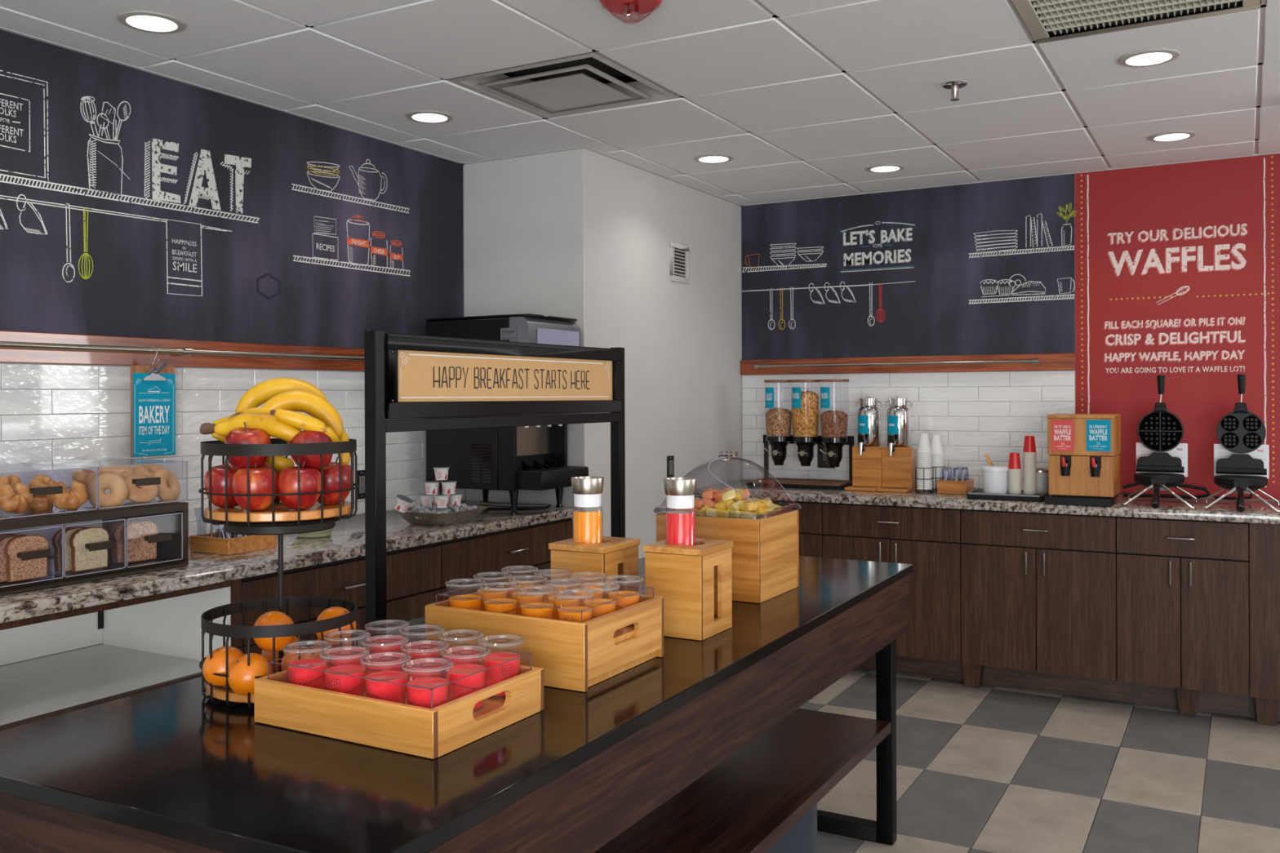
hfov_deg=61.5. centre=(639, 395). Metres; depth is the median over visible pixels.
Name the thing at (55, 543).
bread slice
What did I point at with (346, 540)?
countertop
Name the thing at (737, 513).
chunk
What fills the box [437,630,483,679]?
cup
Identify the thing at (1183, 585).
base cabinet
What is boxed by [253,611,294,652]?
orange
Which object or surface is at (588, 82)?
ceiling vent
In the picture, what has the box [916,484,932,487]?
foam cup
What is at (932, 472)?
foam cup
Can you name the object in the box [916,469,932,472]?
foam cup
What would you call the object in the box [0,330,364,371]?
trim
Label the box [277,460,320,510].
apple
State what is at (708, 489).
chunk
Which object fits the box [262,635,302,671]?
orange
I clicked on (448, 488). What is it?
tub
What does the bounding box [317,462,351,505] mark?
apple
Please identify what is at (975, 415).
wall
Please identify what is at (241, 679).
orange
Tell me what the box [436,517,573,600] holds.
base cabinet
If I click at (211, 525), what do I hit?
cutlery
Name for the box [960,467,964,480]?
cutlery
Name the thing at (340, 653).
cup
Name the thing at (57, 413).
wall
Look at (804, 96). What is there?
ceiling
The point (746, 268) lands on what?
shelf
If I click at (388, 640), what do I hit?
cup
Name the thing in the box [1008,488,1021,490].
paper cup
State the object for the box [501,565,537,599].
cup
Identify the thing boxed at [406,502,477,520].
ice cubes
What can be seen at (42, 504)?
croissant
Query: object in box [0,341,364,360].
rod
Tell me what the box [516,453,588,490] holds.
drip tray
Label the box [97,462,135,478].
bagel
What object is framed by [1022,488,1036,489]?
paper cup
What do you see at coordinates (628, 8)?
fire alarm strobe
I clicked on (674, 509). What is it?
chunk
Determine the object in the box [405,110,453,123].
recessed light
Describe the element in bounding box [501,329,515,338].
print
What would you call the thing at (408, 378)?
sign stand
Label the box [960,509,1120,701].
base cabinet
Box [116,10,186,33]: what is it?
recessed light
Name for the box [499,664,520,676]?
print
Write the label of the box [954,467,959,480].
cutlery
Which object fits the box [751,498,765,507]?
pineapple chunk
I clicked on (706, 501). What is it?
chunk
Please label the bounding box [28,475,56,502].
croissant
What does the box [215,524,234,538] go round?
cutlery
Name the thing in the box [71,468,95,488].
croissant
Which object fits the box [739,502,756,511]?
pineapple chunk
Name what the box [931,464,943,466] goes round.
foam cup
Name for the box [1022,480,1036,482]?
paper cup
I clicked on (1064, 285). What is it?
mug
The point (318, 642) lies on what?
orange
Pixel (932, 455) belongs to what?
foam cup
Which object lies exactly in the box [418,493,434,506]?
yogurt cup
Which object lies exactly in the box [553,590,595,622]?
cup
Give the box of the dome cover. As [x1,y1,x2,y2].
[659,450,794,506]
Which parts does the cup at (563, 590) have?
lid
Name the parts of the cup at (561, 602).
lid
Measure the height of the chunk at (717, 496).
0.030 m
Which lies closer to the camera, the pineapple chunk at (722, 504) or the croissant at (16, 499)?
the croissant at (16, 499)
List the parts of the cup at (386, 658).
lid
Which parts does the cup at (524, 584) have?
lid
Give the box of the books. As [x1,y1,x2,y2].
[1025,213,1053,247]
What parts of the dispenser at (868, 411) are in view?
tap lever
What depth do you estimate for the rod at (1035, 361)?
5.64 m
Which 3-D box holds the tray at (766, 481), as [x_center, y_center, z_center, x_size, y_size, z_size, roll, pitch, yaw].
[0.862,0.459,5.734,0.510,0.009,0.270,0,0,29]
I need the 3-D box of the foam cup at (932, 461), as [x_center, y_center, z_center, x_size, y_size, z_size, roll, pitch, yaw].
[1.477,0.285,5.365,0.075,0.095,0.075,0,0,29]
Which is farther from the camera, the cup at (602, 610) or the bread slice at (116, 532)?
the bread slice at (116, 532)
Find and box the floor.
[798,668,1279,852]
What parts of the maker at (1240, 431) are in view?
leg, leg, hinge plate, handle, plate, handle, plate, leg, leg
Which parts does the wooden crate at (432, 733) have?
panel, panel, panel, panel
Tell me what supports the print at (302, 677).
attached to the cup at (297, 676)
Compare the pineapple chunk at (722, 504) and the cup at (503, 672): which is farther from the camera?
the pineapple chunk at (722, 504)
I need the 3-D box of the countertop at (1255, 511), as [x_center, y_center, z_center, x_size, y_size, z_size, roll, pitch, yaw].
[1.910,0.498,5.037,3.411,0.040,0.651,0,0,29]
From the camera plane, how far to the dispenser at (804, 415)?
5.66 m
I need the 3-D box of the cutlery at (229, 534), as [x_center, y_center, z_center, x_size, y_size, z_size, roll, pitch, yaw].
[-1.321,0.418,3.452,0.068,0.130,0.021,0,0,27]
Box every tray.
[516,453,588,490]
[746,482,852,489]
[747,477,852,485]
[966,488,1049,502]
[1044,495,1114,506]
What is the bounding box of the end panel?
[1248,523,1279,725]
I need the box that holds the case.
[0,457,188,595]
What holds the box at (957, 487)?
on the countertop at (1255, 511)
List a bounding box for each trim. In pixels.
[0,26,1279,206]
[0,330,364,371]
[740,352,1075,374]
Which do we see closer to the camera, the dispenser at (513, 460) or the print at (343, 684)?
the print at (343, 684)
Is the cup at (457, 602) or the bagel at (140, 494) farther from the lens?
the bagel at (140, 494)
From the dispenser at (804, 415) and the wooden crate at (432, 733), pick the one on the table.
the wooden crate at (432, 733)
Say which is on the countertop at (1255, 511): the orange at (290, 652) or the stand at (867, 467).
the stand at (867, 467)
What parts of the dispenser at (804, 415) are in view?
post, knob, wood lid, knob, wood lid, knob, wood lid, post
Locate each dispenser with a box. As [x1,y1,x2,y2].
[425,313,588,515]
[746,378,853,489]
[855,396,882,455]
[884,396,912,456]
[1044,413,1120,506]
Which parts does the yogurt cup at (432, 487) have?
foil lid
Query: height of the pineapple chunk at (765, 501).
0.030 m
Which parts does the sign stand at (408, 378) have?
post, sign frame, sign panel, post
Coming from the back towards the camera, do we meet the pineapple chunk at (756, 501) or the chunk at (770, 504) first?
the chunk at (770, 504)
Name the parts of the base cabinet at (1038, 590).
leg, door, handle, handle, drawer, handle, door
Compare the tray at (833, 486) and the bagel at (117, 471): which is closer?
the bagel at (117, 471)
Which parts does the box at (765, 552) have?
panel, panel, panel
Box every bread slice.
[0,534,14,538]
[0,534,23,582]
[4,534,48,582]
[51,526,84,571]
[57,527,85,572]
[69,527,109,572]
[103,520,121,562]
[106,520,126,563]
[111,520,135,563]
[120,520,158,563]
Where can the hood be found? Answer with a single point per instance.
(558, 331)
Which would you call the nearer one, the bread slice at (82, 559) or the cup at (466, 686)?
the cup at (466, 686)
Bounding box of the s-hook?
[151,346,159,364]
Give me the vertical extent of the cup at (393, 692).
0.092 m
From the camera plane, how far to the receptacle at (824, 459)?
5.91 m
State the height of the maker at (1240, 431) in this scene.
0.566 m
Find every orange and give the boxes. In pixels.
[202,646,244,687]
[227,653,272,695]
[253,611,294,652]
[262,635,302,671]
[280,646,307,671]
[300,645,332,667]
[314,638,351,649]
[315,606,356,647]
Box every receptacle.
[359,475,364,493]
[669,460,672,475]
[822,448,827,461]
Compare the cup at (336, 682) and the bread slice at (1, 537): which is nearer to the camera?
the cup at (336, 682)
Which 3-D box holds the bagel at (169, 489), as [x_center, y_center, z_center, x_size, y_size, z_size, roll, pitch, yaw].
[-1.383,0.264,3.140,0.059,0.099,0.104,0,0,15]
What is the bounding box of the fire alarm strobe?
[599,0,662,24]
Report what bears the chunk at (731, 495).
on the pineapple chunk at (729, 502)
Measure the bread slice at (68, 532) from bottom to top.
0.112 m
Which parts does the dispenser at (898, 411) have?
tap lever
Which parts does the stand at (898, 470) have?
board, panel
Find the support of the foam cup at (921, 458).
on the foam cup at (917, 460)
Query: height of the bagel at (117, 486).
0.098 m
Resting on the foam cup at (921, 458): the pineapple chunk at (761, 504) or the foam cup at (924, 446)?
the foam cup at (924, 446)
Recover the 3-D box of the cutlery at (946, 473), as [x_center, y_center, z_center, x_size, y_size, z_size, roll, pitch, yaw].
[1.488,0.413,5.250,0.021,0.122,0.076,0,0,-22]
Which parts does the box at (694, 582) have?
panel, panel, window panel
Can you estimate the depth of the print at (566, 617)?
1.95 m
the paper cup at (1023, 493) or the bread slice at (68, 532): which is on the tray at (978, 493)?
the paper cup at (1023, 493)
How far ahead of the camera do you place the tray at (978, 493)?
4.92 m
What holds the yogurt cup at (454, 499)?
on the ice cubes
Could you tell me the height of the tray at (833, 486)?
0.018 m
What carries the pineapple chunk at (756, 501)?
on the chunk
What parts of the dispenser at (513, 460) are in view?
leg, leg, leg, splash plate, display panel, leg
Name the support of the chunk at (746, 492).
on the chunk
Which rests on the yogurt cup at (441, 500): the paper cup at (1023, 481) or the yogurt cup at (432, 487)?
the yogurt cup at (432, 487)
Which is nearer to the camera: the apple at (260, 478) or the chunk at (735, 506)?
the apple at (260, 478)
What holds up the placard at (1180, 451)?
attached to the maker at (1160, 430)
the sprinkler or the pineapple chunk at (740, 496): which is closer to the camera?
the pineapple chunk at (740, 496)
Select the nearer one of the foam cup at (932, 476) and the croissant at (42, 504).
the croissant at (42, 504)
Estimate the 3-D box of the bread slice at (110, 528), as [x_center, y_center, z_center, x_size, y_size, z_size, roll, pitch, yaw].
[-1.446,0.409,3.027,0.019,0.112,0.108,0,0,31]
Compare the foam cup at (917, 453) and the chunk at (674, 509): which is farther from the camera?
the foam cup at (917, 453)
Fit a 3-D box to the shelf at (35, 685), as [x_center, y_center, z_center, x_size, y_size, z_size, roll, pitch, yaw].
[-1.869,0.802,2.536,0.590,0.030,1.685,0,0,29]
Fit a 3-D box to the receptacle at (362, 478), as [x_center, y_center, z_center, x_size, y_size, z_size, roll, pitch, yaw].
[-1.142,0.367,4.427,0.002,0.070,0.034,0,0,29]
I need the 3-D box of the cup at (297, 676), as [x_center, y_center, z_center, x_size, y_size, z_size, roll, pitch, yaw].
[-0.542,0.453,1.754,0.077,0.092,0.077,0,0,38]
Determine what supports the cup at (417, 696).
on the wooden crate at (432, 733)
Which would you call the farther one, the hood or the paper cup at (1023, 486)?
the paper cup at (1023, 486)
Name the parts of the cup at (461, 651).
lid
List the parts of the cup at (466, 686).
lid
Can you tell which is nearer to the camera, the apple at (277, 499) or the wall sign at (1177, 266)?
the apple at (277, 499)
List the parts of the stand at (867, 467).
board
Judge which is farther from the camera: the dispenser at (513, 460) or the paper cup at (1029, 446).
the paper cup at (1029, 446)
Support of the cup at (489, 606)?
on the wooden crate at (578, 656)
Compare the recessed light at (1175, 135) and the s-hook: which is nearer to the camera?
the s-hook
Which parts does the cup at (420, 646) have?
lid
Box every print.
[136,378,173,454]
[286,670,324,685]
[326,675,365,693]
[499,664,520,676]
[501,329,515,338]
[563,614,576,622]
[1053,425,1071,448]
[1089,425,1107,448]
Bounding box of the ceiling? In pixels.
[0,0,1279,204]
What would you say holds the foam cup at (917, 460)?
on the foam cup at (917, 462)
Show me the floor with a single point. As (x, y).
(987, 768)
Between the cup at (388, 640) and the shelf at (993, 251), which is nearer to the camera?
the cup at (388, 640)
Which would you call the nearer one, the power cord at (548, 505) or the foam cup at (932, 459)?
the power cord at (548, 505)
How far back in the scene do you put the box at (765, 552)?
2.76 m
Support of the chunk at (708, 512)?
on the crushed ice
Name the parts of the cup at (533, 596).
lid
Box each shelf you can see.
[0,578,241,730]
[0,643,201,725]
[593,708,890,852]
[742,263,826,272]
[968,245,1074,257]
[968,293,1074,304]
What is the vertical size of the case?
0.301 m
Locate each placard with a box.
[1136,442,1187,476]
[1213,444,1269,479]
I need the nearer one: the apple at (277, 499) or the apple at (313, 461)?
the apple at (313, 461)
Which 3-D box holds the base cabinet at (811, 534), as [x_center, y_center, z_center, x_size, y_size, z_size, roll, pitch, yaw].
[0.745,0.945,5.661,0.643,0.840,0.604,0,0,29]
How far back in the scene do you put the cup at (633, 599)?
2.12 m
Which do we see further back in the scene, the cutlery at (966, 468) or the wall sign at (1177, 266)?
the cutlery at (966, 468)
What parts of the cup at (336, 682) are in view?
lid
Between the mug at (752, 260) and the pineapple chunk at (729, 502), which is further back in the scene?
the mug at (752, 260)
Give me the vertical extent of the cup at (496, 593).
0.092 m
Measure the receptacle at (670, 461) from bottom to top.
0.070 m
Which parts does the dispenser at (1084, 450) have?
spout handle, panel, panel, spout handle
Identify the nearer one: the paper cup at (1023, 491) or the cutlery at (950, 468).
the paper cup at (1023, 491)
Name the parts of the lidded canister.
lid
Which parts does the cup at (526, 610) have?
lid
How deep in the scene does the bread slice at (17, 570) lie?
2.71 m
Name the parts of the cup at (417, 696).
lid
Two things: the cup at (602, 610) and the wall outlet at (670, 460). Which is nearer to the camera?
the cup at (602, 610)
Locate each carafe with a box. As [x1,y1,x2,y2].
[571,475,604,542]
[663,477,697,545]
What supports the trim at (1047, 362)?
attached to the wall at (975, 415)
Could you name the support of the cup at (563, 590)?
on the wooden crate at (578, 656)
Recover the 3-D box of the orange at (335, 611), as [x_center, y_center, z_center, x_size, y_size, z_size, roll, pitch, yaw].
[-0.547,0.416,1.936,0.072,0.071,0.072,0,0,-38]
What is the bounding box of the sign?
[129,362,175,457]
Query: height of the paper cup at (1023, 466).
0.078 m
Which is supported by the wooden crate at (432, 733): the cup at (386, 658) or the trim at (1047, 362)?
the cup at (386, 658)
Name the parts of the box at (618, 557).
panel, panel, window panel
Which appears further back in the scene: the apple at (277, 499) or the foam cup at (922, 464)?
the foam cup at (922, 464)
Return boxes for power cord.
[484,504,551,510]
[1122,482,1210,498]
[1214,489,1254,499]
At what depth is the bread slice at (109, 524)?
3.00 m
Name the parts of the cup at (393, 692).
lid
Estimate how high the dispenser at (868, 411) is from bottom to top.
0.299 m
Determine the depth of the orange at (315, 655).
1.86 m
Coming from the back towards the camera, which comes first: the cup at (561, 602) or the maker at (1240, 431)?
the maker at (1240, 431)
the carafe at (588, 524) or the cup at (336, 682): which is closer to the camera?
the cup at (336, 682)
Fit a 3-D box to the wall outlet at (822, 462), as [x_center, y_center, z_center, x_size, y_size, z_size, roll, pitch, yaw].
[1.022,0.324,5.906,0.100,0.150,0.006,0,0,29]
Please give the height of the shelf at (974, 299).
0.026 m
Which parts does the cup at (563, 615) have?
lid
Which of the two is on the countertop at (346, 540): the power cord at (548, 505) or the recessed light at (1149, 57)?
the power cord at (548, 505)
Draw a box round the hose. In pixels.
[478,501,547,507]
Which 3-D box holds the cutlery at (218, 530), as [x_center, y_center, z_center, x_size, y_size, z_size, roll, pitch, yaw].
[-1.348,0.418,3.446,0.016,0.133,0.075,0,0,-22]
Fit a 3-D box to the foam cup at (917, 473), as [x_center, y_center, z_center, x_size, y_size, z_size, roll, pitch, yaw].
[1.399,0.339,5.294,0.075,0.095,0.075,0,0,29]
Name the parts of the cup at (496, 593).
lid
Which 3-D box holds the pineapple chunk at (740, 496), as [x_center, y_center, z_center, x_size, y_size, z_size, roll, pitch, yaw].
[0.259,0.269,2.877,0.031,0.038,0.042,0,0,27]
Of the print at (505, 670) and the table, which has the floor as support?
the table
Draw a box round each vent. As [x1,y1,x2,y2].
[448,52,679,118]
[471,444,491,482]
[669,240,689,284]
[1009,0,1261,44]
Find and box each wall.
[0,164,465,644]
[463,148,742,559]
[740,204,1272,685]
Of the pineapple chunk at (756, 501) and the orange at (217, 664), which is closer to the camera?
the orange at (217, 664)
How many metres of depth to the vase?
5.31 m
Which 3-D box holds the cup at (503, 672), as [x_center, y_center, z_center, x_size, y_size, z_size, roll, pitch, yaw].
[-0.231,0.451,1.792,0.077,0.092,0.077,0,0,-31]
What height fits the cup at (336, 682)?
0.092 m
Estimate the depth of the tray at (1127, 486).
4.96 m
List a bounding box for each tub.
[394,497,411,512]
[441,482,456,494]
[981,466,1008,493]
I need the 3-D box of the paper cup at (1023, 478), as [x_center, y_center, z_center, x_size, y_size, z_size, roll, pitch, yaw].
[1.801,0.349,4.971,0.061,0.078,0.061,0,0,29]
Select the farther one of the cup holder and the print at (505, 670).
the cup holder
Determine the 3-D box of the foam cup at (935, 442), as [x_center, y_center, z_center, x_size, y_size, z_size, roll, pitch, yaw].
[1.477,0.243,5.365,0.075,0.095,0.075,0,0,29]
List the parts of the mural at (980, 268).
chalk rail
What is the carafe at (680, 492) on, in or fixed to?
in the box at (694, 582)
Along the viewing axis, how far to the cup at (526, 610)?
2.00 m
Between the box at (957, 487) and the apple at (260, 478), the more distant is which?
the box at (957, 487)
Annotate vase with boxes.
[1061,223,1071,245]
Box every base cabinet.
[241,542,440,654]
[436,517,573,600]
[771,500,823,557]
[822,502,964,681]
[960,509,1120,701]
[1116,516,1249,717]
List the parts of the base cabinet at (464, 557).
drawer, handle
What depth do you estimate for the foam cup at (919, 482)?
5.26 m
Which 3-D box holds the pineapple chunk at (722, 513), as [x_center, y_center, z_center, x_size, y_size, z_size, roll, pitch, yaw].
[0.220,0.310,2.804,0.037,0.030,0.032,0,0,27]
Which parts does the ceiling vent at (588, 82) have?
plate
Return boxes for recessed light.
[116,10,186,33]
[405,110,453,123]
[693,153,733,163]
[865,164,905,173]
[1117,48,1180,66]
[1147,130,1196,142]
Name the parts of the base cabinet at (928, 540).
door, handle, handle, drawer, handle, door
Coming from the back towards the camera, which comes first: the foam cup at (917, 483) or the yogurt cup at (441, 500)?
the foam cup at (917, 483)
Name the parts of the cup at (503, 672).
lid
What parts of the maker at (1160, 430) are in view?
leg, leg, handle, plate, hinge plate, plate, handle, leg, leg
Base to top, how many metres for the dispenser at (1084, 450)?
0.392 m
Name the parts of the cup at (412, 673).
lid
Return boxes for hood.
[509,316,580,346]
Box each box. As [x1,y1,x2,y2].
[189,530,276,555]
[548,536,639,591]
[643,537,733,640]
[653,498,801,603]
[937,477,973,494]
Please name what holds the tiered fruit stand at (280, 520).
on the table
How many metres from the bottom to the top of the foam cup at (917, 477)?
0.095 m
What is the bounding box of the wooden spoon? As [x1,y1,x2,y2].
[984,453,993,466]
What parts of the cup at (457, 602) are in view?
lid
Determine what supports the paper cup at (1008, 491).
on the paper cup
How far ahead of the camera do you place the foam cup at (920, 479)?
5.27 m
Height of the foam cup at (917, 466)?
0.095 m
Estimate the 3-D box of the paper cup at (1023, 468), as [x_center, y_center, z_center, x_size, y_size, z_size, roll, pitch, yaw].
[1.800,0.304,4.971,0.061,0.078,0.061,0,0,29]
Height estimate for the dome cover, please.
0.145 m
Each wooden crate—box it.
[253,631,543,759]
[425,574,663,692]
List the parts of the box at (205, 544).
panel, panel, panel, panel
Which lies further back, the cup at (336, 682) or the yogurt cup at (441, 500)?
the yogurt cup at (441, 500)
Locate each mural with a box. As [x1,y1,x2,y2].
[0,29,463,348]
[741,173,1076,359]
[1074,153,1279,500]
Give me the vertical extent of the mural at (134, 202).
0.884 m
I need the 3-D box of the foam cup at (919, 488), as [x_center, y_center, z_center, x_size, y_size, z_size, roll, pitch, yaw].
[1.400,0.413,5.294,0.075,0.095,0.075,0,0,29]
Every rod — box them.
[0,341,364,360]
[754,358,1039,368]
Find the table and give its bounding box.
[0,555,912,852]
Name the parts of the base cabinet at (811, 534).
drawer, door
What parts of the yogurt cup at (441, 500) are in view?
foil lid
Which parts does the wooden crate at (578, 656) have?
panel, panel, panel, panel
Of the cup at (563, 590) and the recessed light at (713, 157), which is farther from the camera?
the recessed light at (713, 157)
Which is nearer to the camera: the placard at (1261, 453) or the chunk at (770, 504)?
the chunk at (770, 504)
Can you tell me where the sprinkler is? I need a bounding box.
[942,80,967,101]
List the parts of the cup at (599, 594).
lid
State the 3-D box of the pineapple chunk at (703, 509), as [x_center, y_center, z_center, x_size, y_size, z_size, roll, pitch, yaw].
[0.165,0.309,2.835,0.043,0.040,0.034,0,0,-29]
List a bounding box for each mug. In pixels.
[745,253,759,267]
[1057,277,1075,293]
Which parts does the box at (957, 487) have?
panel, panel, panel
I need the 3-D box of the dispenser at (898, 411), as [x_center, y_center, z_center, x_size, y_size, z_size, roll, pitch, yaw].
[1.302,0.156,5.483,0.164,0.299,0.125,0,0,-27]
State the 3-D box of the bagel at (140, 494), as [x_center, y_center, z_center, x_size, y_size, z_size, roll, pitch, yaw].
[-1.411,0.263,3.028,0.090,0.076,0.101,0,0,20]
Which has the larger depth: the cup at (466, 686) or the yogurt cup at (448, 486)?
the yogurt cup at (448, 486)
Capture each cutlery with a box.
[198,511,204,536]
[208,523,213,537]
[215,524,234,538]
[216,524,221,537]
[226,532,231,538]
[943,470,948,480]
[946,468,951,480]
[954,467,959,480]
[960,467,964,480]
[965,466,968,479]
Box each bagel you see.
[86,472,128,509]
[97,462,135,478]
[112,468,139,475]
[123,475,158,502]
[133,462,164,477]
[152,468,180,502]
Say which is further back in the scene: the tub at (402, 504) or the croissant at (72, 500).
the tub at (402, 504)
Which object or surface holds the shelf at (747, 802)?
attached to the table
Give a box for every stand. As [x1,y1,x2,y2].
[198,438,359,707]
[364,329,625,635]
[844,446,882,491]
[876,446,918,493]
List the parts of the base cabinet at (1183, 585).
door, handle, handle, drawer, leg, handle, door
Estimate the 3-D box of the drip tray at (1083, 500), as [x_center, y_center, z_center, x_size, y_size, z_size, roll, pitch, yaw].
[1.932,0.461,4.728,0.271,0.033,0.146,0,0,29]
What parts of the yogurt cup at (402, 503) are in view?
foil lid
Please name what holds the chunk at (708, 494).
on the chunk
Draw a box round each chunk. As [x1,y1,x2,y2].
[672,508,682,511]
[682,507,698,513]
[693,499,702,509]
[696,505,708,516]
[702,488,715,499]
[702,497,715,508]
[705,488,717,493]
[705,507,717,517]
[712,490,728,501]
[714,499,727,510]
[716,508,729,517]
[721,488,737,501]
[727,500,734,506]
[728,500,742,511]
[729,510,742,518]
[733,488,743,502]
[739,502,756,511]
[741,511,757,519]
[742,488,750,500]
[748,500,758,508]
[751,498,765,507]
[754,507,768,519]
[756,498,767,506]
[763,497,773,507]
[768,505,778,515]
[773,503,782,513]
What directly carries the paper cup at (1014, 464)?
on the paper cup
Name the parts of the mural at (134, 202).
chalk frame, chalk rail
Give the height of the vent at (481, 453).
0.157 m
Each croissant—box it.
[0,475,20,486]
[0,482,33,514]
[26,497,53,513]
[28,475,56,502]
[48,480,88,511]
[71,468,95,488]
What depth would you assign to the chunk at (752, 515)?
2.75 m
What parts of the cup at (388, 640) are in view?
lid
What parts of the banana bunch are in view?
stem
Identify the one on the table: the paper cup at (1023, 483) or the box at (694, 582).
the box at (694, 582)
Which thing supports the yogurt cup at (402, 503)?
on the bowl at (427, 518)
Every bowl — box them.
[296,527,333,537]
[391,505,488,525]
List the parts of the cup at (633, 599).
lid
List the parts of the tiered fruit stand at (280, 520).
collar plate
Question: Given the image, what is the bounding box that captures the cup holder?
[915,466,945,493]
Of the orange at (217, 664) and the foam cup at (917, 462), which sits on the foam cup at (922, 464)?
the foam cup at (917, 462)
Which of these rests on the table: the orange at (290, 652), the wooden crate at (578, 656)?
the wooden crate at (578, 656)
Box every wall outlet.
[357,470,364,499]
[666,455,674,477]
[817,444,835,468]
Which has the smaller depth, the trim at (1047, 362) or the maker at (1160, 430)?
the maker at (1160, 430)
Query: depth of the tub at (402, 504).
4.00 m
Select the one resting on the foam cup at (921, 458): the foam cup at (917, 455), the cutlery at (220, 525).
the foam cup at (917, 455)
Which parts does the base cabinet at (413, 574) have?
drawer, handle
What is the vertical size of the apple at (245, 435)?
0.086 m
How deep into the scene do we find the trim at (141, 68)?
4.79 m
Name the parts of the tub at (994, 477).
lid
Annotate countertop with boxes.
[0,500,581,623]
[694,480,1279,524]
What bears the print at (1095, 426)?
attached to the dispenser at (1084, 450)
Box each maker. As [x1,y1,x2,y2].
[1121,374,1196,509]
[1202,373,1279,512]
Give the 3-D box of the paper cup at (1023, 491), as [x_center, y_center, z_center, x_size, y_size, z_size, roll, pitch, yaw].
[1.801,0.405,4.971,0.061,0.078,0.061,0,0,29]
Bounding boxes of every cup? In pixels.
[282,640,332,689]
[320,646,369,696]
[323,630,370,685]
[360,635,408,675]
[360,652,411,704]
[364,620,409,672]
[394,494,416,512]
[399,624,444,668]
[400,640,448,694]
[401,658,453,708]
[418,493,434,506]
[423,480,439,494]
[433,466,449,479]
[433,493,450,507]
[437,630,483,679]
[439,480,457,494]
[440,646,490,709]
[444,578,485,610]
[448,493,462,506]
[473,572,511,611]
[477,635,524,695]
[480,582,520,614]
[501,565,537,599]
[507,575,546,615]
[516,586,557,618]
[533,568,571,603]
[543,578,583,619]
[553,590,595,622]
[568,572,607,606]
[579,582,620,618]
[604,575,643,624]
[916,432,932,453]
[916,452,932,454]
[916,454,932,457]
[916,457,932,459]
[916,458,932,461]
[916,461,932,463]
[916,463,932,466]
[916,465,932,467]
[916,467,931,470]
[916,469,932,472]
[916,471,932,474]
[916,474,932,476]
[916,475,932,479]
[916,478,932,480]
[916,480,932,483]
[916,482,932,485]
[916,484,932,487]
[916,487,932,489]
[930,434,943,453]
[931,453,943,456]
[931,456,943,458]
[931,457,943,460]
[931,460,943,462]
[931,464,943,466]
[931,471,943,473]
[931,475,943,477]
[933,466,943,469]
[1008,452,1021,470]
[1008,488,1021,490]
[1008,491,1021,493]
[1022,435,1036,453]
[1022,466,1036,467]
[1022,468,1036,470]
[1022,471,1036,472]
[1022,473,1036,475]
[1022,475,1036,477]
[1022,478,1036,479]
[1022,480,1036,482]
[1022,483,1035,484]
[1022,485,1036,487]
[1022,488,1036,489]
[1022,490,1036,492]
[1022,493,1036,494]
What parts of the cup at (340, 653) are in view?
lid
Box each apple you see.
[204,460,238,507]
[224,422,271,470]
[231,462,278,511]
[262,463,280,502]
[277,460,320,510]
[287,430,333,469]
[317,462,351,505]
[325,457,354,492]
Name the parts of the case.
handle, handle, handle, handle, handle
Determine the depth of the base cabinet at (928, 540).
5.05 m
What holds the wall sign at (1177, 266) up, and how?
attached to the wall at (975, 415)
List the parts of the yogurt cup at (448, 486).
foil lid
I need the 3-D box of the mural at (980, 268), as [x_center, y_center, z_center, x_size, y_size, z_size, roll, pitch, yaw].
[1.364,-0.646,5.722,1.794,0.880,0.004,0,0,29]
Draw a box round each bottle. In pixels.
[572,506,603,541]
[665,506,696,538]
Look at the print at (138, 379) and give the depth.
3.50 m
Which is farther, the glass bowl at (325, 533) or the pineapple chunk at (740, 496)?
the glass bowl at (325, 533)
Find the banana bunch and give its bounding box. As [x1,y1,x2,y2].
[200,377,350,471]
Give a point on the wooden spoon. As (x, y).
(987, 457)
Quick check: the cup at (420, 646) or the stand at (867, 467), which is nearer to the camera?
the cup at (420, 646)
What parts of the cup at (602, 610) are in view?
lid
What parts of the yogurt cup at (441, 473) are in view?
foil lid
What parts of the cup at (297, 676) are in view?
lid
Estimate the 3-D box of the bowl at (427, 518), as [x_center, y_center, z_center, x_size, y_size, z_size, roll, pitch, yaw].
[-0.766,0.461,4.143,0.260,0.054,0.290,0,0,29]
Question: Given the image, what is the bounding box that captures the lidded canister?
[1035,466,1048,493]
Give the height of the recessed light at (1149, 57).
0.006 m
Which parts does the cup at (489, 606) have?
lid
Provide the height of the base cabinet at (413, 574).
0.840 m
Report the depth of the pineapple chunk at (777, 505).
2.91 m
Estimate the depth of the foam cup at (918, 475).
5.26 m
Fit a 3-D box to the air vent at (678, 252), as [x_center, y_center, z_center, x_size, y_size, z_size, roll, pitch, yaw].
[0.203,-0.676,5.481,0.012,0.198,0.201,0,0,29]

